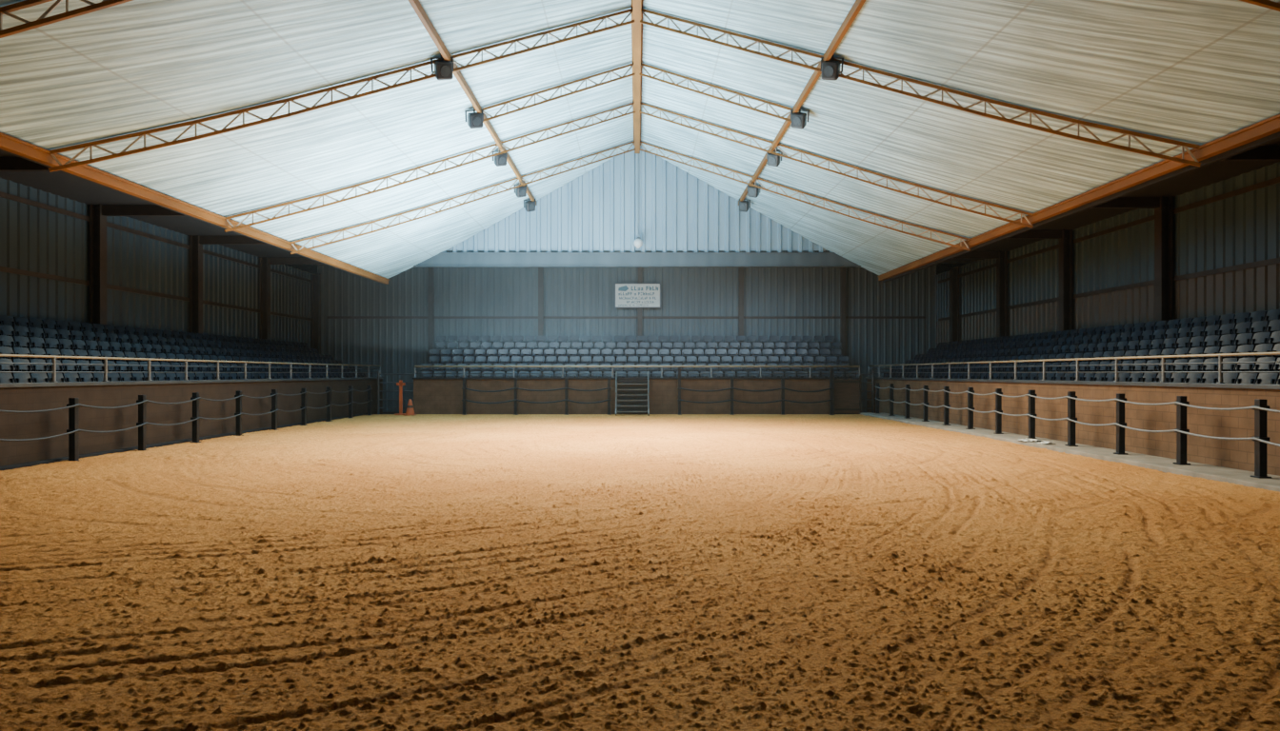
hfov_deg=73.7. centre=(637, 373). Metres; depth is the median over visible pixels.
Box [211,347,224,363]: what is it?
seat
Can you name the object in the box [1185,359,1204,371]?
seat
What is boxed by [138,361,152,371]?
seat
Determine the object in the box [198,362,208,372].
seat
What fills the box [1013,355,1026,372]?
seat
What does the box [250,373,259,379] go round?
seat
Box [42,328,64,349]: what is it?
seat
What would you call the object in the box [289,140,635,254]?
roof truss
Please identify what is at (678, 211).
wall
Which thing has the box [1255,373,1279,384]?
seat
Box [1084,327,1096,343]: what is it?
seat
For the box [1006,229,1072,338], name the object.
steel column
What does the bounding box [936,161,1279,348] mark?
wall
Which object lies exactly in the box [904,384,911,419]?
fence post
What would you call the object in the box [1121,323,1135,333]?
seat
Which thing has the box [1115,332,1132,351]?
seat
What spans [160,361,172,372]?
seat
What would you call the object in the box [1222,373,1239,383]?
seat
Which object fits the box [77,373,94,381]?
seat
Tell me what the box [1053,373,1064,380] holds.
seat
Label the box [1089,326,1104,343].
seat
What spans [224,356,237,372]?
seat
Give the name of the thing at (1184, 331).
seat
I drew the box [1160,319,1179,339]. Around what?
seat
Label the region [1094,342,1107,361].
seat
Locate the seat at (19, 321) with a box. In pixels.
[13,317,42,337]
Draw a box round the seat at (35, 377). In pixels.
[29,373,49,382]
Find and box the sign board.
[614,282,660,307]
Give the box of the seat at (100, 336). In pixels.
[94,332,111,351]
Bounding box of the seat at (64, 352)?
[59,349,79,371]
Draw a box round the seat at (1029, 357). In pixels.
[1020,355,1033,372]
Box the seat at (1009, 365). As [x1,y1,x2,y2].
[1003,363,1013,372]
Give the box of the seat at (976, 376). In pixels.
[973,373,980,379]
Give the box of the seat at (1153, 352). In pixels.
[1134,349,1162,371]
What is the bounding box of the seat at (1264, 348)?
[1238,343,1274,371]
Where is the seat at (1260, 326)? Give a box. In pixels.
[1242,320,1269,345]
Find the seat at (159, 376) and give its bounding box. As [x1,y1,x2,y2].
[154,373,167,380]
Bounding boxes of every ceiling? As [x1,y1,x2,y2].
[0,0,1279,279]
[0,150,306,258]
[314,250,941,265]
[939,139,1279,263]
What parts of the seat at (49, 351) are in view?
backrest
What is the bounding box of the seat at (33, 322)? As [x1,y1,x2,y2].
[27,318,49,338]
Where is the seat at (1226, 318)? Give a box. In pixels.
[1217,314,1235,335]
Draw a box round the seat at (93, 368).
[89,360,103,371]
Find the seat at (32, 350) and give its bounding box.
[28,347,59,371]
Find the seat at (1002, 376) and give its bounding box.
[998,373,1007,379]
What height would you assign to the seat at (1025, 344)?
0.680 m
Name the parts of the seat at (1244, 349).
backrest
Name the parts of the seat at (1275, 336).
backrest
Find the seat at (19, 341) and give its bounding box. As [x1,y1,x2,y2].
[12,336,38,359]
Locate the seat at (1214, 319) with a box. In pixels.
[1202,315,1220,336]
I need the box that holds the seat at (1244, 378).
[1236,373,1259,383]
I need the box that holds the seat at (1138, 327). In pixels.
[1132,322,1145,340]
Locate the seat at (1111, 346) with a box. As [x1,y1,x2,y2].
[1100,341,1118,361]
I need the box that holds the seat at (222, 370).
[214,363,224,372]
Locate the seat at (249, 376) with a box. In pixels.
[246,373,252,379]
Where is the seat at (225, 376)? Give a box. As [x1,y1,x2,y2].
[220,373,230,379]
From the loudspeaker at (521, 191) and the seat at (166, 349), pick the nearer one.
the seat at (166, 349)
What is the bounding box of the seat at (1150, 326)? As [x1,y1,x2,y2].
[1140,321,1156,340]
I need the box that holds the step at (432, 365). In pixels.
[426,364,846,372]
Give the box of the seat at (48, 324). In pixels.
[41,319,63,339]
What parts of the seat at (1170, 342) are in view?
backrest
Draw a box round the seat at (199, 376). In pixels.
[194,373,205,379]
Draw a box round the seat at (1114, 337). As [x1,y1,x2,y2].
[1104,333,1121,352]
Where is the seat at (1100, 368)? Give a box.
[1097,360,1111,371]
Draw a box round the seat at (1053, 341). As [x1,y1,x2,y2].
[1046,338,1058,354]
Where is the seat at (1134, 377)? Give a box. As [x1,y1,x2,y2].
[1128,373,1144,381]
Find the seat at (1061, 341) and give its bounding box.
[1051,338,1066,354]
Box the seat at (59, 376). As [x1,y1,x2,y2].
[46,373,64,382]
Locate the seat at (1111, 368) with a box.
[1108,360,1122,371]
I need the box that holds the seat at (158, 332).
[153,329,168,345]
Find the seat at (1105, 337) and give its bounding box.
[1095,334,1111,352]
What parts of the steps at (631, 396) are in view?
handrail, backing panel, handrail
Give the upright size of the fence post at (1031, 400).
1.220 m
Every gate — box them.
[377,371,417,414]
[833,376,861,414]
[857,371,874,413]
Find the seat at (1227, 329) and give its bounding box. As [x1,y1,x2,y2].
[1205,323,1236,346]
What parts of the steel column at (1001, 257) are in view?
support arm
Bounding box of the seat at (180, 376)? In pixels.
[175,373,184,380]
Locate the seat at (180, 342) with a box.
[175,338,190,354]
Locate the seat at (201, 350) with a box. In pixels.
[196,346,209,363]
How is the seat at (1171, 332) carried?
on the step
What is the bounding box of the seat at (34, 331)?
[27,327,51,348]
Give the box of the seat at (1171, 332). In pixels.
[1160,328,1179,349]
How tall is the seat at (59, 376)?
0.680 m
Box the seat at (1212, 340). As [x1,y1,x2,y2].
[1196,335,1220,359]
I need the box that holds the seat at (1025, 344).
[1019,340,1029,356]
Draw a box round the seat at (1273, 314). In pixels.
[1258,308,1279,332]
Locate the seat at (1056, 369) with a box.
[1050,362,1060,372]
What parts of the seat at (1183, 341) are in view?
backrest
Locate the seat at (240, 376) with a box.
[236,373,243,379]
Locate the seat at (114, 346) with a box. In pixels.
[108,341,126,361]
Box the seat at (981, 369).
[979,364,987,372]
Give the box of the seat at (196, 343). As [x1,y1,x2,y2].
[191,340,203,355]
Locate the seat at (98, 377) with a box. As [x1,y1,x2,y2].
[91,373,103,381]
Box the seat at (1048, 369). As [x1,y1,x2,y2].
[1041,362,1052,372]
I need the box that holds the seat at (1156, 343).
[1142,339,1164,360]
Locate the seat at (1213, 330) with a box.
[1191,324,1220,347]
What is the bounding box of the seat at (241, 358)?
[239,356,251,372]
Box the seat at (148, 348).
[141,343,155,361]
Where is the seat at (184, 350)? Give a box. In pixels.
[179,345,195,362]
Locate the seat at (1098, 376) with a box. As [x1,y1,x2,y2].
[1093,373,1106,380]
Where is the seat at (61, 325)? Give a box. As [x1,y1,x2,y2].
[55,320,76,339]
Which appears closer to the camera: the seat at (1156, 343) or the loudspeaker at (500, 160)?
the seat at (1156, 343)
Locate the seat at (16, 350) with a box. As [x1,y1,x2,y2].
[12,346,38,371]
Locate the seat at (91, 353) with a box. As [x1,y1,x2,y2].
[86,350,102,371]
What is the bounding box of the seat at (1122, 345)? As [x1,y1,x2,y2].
[1111,340,1128,361]
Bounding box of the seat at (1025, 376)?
[1020,373,1030,379]
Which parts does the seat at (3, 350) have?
backrest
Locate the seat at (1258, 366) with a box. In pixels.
[1253,357,1277,371]
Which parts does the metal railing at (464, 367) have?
rail, rail, rail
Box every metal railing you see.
[0,354,380,382]
[413,365,859,378]
[868,351,1279,383]
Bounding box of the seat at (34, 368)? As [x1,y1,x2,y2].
[28,359,48,374]
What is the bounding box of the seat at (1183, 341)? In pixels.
[1168,337,1191,359]
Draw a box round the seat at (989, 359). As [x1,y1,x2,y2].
[980,357,993,372]
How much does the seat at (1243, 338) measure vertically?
0.680 m
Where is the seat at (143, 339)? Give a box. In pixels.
[138,335,154,353]
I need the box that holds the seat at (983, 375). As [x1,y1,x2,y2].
[979,373,986,379]
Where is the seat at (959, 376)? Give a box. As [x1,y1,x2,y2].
[956,373,963,379]
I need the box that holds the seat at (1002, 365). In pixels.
[998,363,1006,372]
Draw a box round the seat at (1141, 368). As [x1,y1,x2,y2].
[1131,360,1147,371]
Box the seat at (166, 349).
[160,344,174,362]
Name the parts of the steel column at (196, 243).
support arm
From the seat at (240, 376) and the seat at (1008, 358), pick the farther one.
the seat at (1008, 358)
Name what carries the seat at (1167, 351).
on the step
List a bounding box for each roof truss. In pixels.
[0,0,133,38]
[48,8,634,172]
[224,101,635,232]
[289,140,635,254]
[482,62,634,121]
[639,101,1033,228]
[639,140,971,251]
[640,8,1200,166]
[640,62,791,121]
[1239,0,1279,11]
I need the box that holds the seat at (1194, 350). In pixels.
[1174,346,1205,371]
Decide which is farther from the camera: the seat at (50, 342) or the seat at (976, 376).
the seat at (976, 376)
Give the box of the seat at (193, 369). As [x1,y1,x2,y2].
[188,362,199,372]
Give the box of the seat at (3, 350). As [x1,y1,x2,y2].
[0,346,29,371]
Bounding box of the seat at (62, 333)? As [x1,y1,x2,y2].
[56,329,78,350]
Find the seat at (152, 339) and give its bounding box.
[147,336,163,353]
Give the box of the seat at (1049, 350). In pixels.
[1040,345,1054,362]
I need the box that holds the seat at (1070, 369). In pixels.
[1067,361,1079,372]
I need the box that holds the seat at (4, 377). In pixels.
[0,373,14,382]
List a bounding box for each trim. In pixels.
[0,148,381,283]
[412,252,860,267]
[636,153,638,235]
[882,131,1279,282]
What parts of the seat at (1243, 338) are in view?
backrest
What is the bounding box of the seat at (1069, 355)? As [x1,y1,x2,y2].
[1060,353,1075,372]
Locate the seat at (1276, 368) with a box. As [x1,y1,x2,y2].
[1273,357,1279,371]
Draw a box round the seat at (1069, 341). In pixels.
[1061,337,1075,353]
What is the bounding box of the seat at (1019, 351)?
[1012,347,1023,363]
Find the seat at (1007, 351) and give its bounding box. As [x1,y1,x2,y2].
[999,348,1011,364]
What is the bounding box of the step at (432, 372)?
[423,372,851,379]
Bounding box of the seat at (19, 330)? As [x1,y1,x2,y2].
[13,325,43,347]
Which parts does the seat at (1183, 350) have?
backrest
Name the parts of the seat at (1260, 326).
backrest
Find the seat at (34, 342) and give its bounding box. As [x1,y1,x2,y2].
[28,337,47,359]
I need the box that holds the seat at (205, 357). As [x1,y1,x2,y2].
[200,355,214,372]
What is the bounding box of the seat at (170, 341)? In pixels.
[165,338,181,354]
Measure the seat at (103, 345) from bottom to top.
0.680 m
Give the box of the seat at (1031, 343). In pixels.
[1024,340,1036,355]
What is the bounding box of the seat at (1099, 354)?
[1080,351,1103,371]
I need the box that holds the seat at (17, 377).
[11,373,32,382]
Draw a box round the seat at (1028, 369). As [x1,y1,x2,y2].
[1025,362,1036,372]
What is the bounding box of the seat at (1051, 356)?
[1045,354,1057,372]
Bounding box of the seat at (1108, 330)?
[1101,325,1114,342]
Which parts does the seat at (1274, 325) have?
backrest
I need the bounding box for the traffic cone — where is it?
[403,400,416,416]
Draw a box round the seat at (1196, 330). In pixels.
[1177,325,1206,347]
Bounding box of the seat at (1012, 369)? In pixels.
[1011,363,1020,372]
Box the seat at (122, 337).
[117,334,134,352]
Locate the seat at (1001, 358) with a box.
[993,356,1005,372]
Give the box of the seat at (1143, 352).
[1122,349,1149,371]
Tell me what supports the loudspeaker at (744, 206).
hanging from the beam at (857, 6)
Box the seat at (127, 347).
[120,342,134,361]
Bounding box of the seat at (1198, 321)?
[1188,317,1206,337]
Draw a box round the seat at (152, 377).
[142,373,156,380]
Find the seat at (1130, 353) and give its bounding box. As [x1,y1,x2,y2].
[1119,350,1138,371]
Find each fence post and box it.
[65,398,81,461]
[135,395,148,451]
[189,392,201,442]
[233,390,243,436]
[269,389,279,430]
[300,387,307,425]
[325,386,332,421]
[347,385,353,418]
[366,384,372,415]
[461,379,467,415]
[512,379,518,415]
[563,379,569,415]
[607,379,611,415]
[677,367,681,415]
[729,379,734,415]
[780,379,785,415]
[828,367,834,415]
[874,383,879,413]
[888,383,895,416]
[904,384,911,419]
[921,385,929,421]
[942,386,950,425]
[966,387,975,429]
[993,388,1003,434]
[1026,389,1037,439]
[1064,391,1078,446]
[1113,393,1128,455]
[1172,396,1190,464]
[1250,400,1271,479]
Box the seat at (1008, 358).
[1000,356,1012,372]
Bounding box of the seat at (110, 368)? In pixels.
[101,360,118,371]
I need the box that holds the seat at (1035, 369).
[1033,362,1042,372]
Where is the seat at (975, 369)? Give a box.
[973,364,980,372]
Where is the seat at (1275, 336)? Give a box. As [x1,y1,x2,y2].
[1255,331,1279,358]
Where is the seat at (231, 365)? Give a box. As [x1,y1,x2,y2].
[230,363,239,372]
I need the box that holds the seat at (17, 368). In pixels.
[11,359,32,371]
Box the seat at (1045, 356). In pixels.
[1036,354,1049,372]
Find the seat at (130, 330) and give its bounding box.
[124,326,140,343]
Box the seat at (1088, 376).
[1082,373,1096,380]
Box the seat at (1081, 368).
[1079,361,1089,371]
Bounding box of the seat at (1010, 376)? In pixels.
[1005,373,1014,379]
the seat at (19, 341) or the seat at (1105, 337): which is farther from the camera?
the seat at (1105, 337)
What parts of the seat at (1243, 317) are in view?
backrest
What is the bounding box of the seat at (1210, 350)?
[1188,346,1220,371]
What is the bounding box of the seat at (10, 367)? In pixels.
[0,358,15,371]
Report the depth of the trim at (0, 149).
18.93 m
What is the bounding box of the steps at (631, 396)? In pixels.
[615,371,649,416]
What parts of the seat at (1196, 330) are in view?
backrest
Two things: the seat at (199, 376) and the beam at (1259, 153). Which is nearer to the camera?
the beam at (1259, 153)
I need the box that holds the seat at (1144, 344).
[1134,340,1152,360]
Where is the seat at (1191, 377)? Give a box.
[1184,373,1203,382]
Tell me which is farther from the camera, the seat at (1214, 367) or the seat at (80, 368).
the seat at (80, 368)
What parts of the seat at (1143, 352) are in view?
backrest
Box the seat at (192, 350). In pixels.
[187,346,200,363]
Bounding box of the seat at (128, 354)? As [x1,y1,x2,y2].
[123,351,138,371]
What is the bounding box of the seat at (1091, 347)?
[1084,342,1098,361]
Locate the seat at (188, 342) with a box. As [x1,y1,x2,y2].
[182,339,193,355]
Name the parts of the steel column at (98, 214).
support arm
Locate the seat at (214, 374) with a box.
[212,373,222,379]
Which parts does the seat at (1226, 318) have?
backrest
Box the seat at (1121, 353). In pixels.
[1111,350,1125,371]
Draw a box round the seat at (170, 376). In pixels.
[164,373,177,380]
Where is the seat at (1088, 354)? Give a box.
[1080,352,1094,371]
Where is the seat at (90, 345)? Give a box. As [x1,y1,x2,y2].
[84,340,102,360]
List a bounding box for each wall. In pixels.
[0,177,312,348]
[317,265,936,412]
[404,146,871,272]
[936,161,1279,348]
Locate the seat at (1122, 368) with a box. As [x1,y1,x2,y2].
[1120,360,1134,371]
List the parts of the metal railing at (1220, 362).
rail post, rail post, rail post, rail post, rail post, rail, rail, rail, rail post, rail post, rail post, rail post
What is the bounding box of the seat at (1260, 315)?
[1236,310,1267,333]
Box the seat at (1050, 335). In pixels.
[1043,331,1055,346]
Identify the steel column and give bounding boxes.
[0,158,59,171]
[89,204,186,333]
[189,235,268,339]
[260,257,325,345]
[312,273,320,354]
[428,267,434,362]
[538,267,543,341]
[637,267,641,347]
[738,267,743,347]
[840,267,845,362]
[949,266,959,347]
[951,250,1007,343]
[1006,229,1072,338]
[1090,196,1173,329]
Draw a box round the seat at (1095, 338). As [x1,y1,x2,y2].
[1085,334,1101,352]
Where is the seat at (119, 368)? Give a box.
[115,360,129,371]
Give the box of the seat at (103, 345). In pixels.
[97,340,115,361]
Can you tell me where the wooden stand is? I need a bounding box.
[394,380,405,415]
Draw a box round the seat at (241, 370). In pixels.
[237,363,243,372]
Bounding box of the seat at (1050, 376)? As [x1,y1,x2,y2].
[1045,373,1056,380]
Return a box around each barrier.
[0,377,383,466]
[412,378,829,414]
[865,377,1279,476]
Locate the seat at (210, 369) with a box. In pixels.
[206,363,216,372]
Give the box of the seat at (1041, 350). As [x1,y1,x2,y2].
[1033,346,1046,363]
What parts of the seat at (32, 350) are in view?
backrest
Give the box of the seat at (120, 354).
[111,351,130,371]
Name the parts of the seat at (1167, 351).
backrest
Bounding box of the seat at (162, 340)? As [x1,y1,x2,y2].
[157,337,173,354]
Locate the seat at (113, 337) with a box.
[105,333,122,352]
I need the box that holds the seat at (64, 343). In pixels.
[58,339,76,360]
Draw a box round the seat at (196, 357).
[192,354,205,372]
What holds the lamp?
hanging from the wall at (678, 211)
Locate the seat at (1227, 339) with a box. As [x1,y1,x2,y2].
[1204,334,1237,359]
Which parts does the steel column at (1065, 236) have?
support arm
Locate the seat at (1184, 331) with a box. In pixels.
[1170,327,1192,348]
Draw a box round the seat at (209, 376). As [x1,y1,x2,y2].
[203,373,214,379]
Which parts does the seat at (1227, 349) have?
backrest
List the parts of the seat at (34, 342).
backrest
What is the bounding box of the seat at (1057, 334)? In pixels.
[1053,330,1062,346]
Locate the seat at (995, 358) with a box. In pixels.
[987,356,999,372]
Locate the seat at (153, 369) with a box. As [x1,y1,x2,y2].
[150,361,162,372]
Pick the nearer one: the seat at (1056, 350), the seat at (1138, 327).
the seat at (1138, 327)
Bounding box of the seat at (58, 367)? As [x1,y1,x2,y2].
[44,360,63,371]
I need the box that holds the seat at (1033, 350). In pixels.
[1026,346,1038,363]
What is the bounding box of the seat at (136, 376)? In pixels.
[130,373,144,380]
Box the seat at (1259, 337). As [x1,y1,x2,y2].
[1237,332,1271,358]
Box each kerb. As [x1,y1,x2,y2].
[0,413,367,470]
[860,413,1279,492]
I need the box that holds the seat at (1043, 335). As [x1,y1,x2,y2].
[1038,332,1047,347]
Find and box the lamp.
[633,237,642,248]
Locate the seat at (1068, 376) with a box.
[1062,373,1075,380]
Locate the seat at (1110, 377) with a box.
[1104,373,1119,381]
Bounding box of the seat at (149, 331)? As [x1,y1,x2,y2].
[143,328,159,344]
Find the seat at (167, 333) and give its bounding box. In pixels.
[161,330,174,345]
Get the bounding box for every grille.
[440,65,450,77]
[473,117,480,125]
[499,157,505,163]
[768,157,775,163]
[793,117,800,125]
[823,65,834,77]
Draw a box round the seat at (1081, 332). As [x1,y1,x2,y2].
[1075,328,1087,344]
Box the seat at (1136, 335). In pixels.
[1125,331,1142,351]
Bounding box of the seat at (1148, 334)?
[1137,330,1154,350]
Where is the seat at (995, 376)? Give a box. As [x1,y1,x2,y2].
[992,373,999,379]
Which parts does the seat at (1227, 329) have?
backrest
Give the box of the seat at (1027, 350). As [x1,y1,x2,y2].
[1019,347,1031,363]
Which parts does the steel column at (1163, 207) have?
support arm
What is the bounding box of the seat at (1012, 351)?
[1005,348,1018,363]
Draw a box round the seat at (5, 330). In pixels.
[0,324,28,347]
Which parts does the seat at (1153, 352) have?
backrest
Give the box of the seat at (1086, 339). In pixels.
[1080,335,1092,352]
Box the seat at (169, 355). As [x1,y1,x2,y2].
[165,353,179,372]
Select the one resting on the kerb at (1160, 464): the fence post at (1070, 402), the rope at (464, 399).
the fence post at (1070, 402)
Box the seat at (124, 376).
[118,373,133,380]
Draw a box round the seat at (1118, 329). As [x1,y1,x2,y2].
[1108,324,1124,342]
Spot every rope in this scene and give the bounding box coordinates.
[0,387,372,413]
[0,400,372,441]
[463,387,609,392]
[463,399,609,403]
[679,399,832,403]
[680,387,832,392]
[874,385,1279,413]
[874,398,1279,446]
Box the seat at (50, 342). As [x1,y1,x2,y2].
[43,338,73,359]
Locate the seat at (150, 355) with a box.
[145,352,162,372]
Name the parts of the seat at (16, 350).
backrest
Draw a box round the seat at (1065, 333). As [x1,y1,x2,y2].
[1059,330,1070,345]
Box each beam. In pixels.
[0,132,389,284]
[0,266,312,320]
[327,316,925,319]
[630,0,643,153]
[877,113,1279,280]
[938,177,1279,283]
[938,257,1279,321]
[1220,146,1279,160]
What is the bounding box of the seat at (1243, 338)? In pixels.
[1220,333,1254,359]
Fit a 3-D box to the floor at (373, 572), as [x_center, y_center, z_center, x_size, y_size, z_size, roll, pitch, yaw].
[-0.545,1.709,16.225,21.470,0.110,38.450,0,0,0]
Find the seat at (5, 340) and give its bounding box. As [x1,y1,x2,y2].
[0,335,21,359]
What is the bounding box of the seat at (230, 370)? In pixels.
[221,363,232,372]
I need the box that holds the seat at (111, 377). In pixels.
[107,373,120,381]
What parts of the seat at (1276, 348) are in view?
backrest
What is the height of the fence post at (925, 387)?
1.220 m
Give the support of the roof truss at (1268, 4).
attached to the ceiling at (1199, 72)
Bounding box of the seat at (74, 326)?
[67,321,85,340]
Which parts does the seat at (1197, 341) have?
backrest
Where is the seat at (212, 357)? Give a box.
[209,355,221,372]
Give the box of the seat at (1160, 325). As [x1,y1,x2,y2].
[1151,320,1168,339]
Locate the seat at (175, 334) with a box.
[170,330,185,346]
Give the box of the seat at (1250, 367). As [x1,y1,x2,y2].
[1235,357,1257,371]
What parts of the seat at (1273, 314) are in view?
backrest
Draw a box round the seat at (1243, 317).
[1232,312,1251,334]
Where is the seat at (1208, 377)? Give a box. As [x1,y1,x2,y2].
[1200,373,1218,383]
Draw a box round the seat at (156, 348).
[151,344,164,361]
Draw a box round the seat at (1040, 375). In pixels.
[1036,373,1046,379]
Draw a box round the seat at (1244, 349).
[1227,344,1255,371]
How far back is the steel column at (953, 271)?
36.98 m
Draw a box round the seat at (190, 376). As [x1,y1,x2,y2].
[187,373,196,379]
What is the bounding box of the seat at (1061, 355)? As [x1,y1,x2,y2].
[1049,353,1065,372]
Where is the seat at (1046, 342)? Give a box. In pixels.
[1040,339,1050,355]
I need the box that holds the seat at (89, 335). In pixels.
[81,331,99,351]
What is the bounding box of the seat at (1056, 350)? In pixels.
[1049,345,1061,362]
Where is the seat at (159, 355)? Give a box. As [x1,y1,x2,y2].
[155,353,169,372]
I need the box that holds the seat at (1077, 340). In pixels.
[1067,336,1083,353]
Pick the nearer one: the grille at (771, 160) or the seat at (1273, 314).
the seat at (1273, 314)
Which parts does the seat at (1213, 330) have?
backrest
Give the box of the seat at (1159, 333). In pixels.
[1145,329,1166,349]
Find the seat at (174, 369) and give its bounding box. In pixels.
[169,362,181,372]
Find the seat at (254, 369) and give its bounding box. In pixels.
[251,364,259,372]
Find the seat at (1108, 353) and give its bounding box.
[1089,351,1115,371]
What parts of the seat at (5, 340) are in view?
backrest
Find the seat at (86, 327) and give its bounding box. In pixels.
[80,322,97,341]
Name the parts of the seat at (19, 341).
backrest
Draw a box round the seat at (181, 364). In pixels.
[180,362,191,372]
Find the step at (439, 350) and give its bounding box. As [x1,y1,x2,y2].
[433,350,832,356]
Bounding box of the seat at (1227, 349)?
[1204,345,1238,371]
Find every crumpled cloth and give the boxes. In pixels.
[1019,438,1043,441]
[1037,440,1056,444]
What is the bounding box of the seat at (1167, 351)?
[1153,348,1176,371]
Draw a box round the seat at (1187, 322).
[1172,318,1193,338]
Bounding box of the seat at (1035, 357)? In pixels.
[1028,354,1040,372]
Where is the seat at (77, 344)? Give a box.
[71,340,89,360]
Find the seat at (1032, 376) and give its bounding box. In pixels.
[1027,373,1038,379]
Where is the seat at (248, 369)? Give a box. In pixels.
[246,363,253,372]
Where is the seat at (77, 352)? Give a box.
[73,349,101,371]
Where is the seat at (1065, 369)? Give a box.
[1059,361,1070,372]
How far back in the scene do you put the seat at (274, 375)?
28.06 m
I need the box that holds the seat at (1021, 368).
[1018,363,1028,372]
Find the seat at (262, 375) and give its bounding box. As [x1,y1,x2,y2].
[258,373,266,379]
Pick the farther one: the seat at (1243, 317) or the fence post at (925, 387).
the fence post at (925, 387)
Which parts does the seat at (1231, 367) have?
backrest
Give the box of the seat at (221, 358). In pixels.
[217,355,230,372]
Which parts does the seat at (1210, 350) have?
backrest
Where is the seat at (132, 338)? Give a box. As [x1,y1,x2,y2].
[127,334,141,352]
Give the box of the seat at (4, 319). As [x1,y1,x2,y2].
[0,315,16,336]
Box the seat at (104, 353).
[99,350,118,371]
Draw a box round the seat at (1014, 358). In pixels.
[1006,355,1019,372]
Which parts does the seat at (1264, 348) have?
backrest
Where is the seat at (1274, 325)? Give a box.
[1253,320,1279,344]
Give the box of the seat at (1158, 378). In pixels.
[1155,373,1172,382]
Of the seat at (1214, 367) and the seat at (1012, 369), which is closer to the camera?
the seat at (1214, 367)
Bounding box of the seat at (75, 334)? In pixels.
[69,330,87,350]
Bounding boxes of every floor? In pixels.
[0,414,1279,730]
[382,412,866,414]
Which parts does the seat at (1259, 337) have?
backrest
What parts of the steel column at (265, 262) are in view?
support arm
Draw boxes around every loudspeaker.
[430,54,453,80]
[464,107,483,128]
[491,149,507,166]
[513,182,526,198]
[523,197,535,212]
[739,197,750,212]
[747,182,760,198]
[766,149,782,166]
[790,107,809,128]
[820,54,843,80]
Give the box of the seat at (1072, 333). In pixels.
[1063,329,1079,345]
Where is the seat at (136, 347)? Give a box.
[131,342,144,361]
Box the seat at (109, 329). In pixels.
[102,324,119,342]
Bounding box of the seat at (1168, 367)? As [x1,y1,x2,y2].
[1157,360,1174,371]
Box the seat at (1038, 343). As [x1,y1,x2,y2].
[1031,340,1043,355]
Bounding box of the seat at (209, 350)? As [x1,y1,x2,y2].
[203,347,216,363]
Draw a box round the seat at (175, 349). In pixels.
[170,345,183,362]
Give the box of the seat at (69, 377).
[61,373,79,381]
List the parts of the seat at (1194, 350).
backrest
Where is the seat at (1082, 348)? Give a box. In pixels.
[1075,343,1088,361]
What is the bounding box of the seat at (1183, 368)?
[1171,359,1189,371]
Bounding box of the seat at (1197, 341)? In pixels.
[1176,336,1205,359]
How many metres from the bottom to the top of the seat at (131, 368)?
0.680 m
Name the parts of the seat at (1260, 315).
backrest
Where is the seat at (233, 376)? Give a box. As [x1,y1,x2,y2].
[228,373,238,379]
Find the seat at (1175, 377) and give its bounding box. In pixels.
[1169,373,1187,382]
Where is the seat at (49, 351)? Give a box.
[44,348,68,371]
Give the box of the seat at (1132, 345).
[1122,340,1139,360]
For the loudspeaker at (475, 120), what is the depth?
22.88 m
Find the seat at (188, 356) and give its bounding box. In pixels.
[183,354,197,372]
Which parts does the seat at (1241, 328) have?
backrest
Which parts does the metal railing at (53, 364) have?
rail post, rail post, rail post, rail post, rail, rail, rail, rail post, rail post, rail post, rail post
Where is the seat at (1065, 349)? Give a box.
[1057,344,1070,362]
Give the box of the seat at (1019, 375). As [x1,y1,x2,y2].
[1012,373,1021,379]
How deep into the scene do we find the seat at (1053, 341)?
26.15 m
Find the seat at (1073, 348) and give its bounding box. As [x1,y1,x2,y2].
[1065,344,1079,361]
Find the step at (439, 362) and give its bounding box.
[438,357,844,364]
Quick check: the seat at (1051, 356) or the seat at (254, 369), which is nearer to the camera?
the seat at (1051, 356)
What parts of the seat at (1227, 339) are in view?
backrest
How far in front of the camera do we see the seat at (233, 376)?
25.18 m
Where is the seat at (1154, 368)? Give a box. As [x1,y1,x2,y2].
[1143,360,1160,371]
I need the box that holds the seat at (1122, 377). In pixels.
[1118,373,1131,381]
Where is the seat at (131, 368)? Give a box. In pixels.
[126,361,140,371]
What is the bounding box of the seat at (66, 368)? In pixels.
[60,360,78,371]
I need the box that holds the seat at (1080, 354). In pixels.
[1070,352,1083,371]
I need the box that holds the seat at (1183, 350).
[1160,347,1190,371]
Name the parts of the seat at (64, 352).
backrest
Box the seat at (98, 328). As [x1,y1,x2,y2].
[92,323,108,341]
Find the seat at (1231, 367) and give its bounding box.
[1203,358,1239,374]
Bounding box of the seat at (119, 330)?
[114,325,130,343]
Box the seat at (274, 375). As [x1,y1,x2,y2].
[270,373,279,379]
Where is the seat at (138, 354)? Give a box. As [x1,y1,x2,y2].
[134,352,152,371]
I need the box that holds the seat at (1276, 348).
[1257,343,1279,371]
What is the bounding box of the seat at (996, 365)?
[992,363,999,372]
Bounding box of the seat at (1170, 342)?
[1149,338,1178,359]
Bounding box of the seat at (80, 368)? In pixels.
[75,360,92,371]
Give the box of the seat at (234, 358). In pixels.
[231,356,243,372]
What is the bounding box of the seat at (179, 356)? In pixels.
[175,354,189,372]
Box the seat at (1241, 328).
[1220,321,1252,345]
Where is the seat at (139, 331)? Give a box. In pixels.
[134,327,150,344]
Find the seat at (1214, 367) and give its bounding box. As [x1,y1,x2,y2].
[1201,358,1218,371]
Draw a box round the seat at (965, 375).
[961,373,967,379]
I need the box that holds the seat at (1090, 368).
[1086,361,1099,371]
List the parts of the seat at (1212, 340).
backrest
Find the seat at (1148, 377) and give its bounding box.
[1140,373,1158,381]
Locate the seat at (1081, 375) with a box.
[1072,373,1084,380]

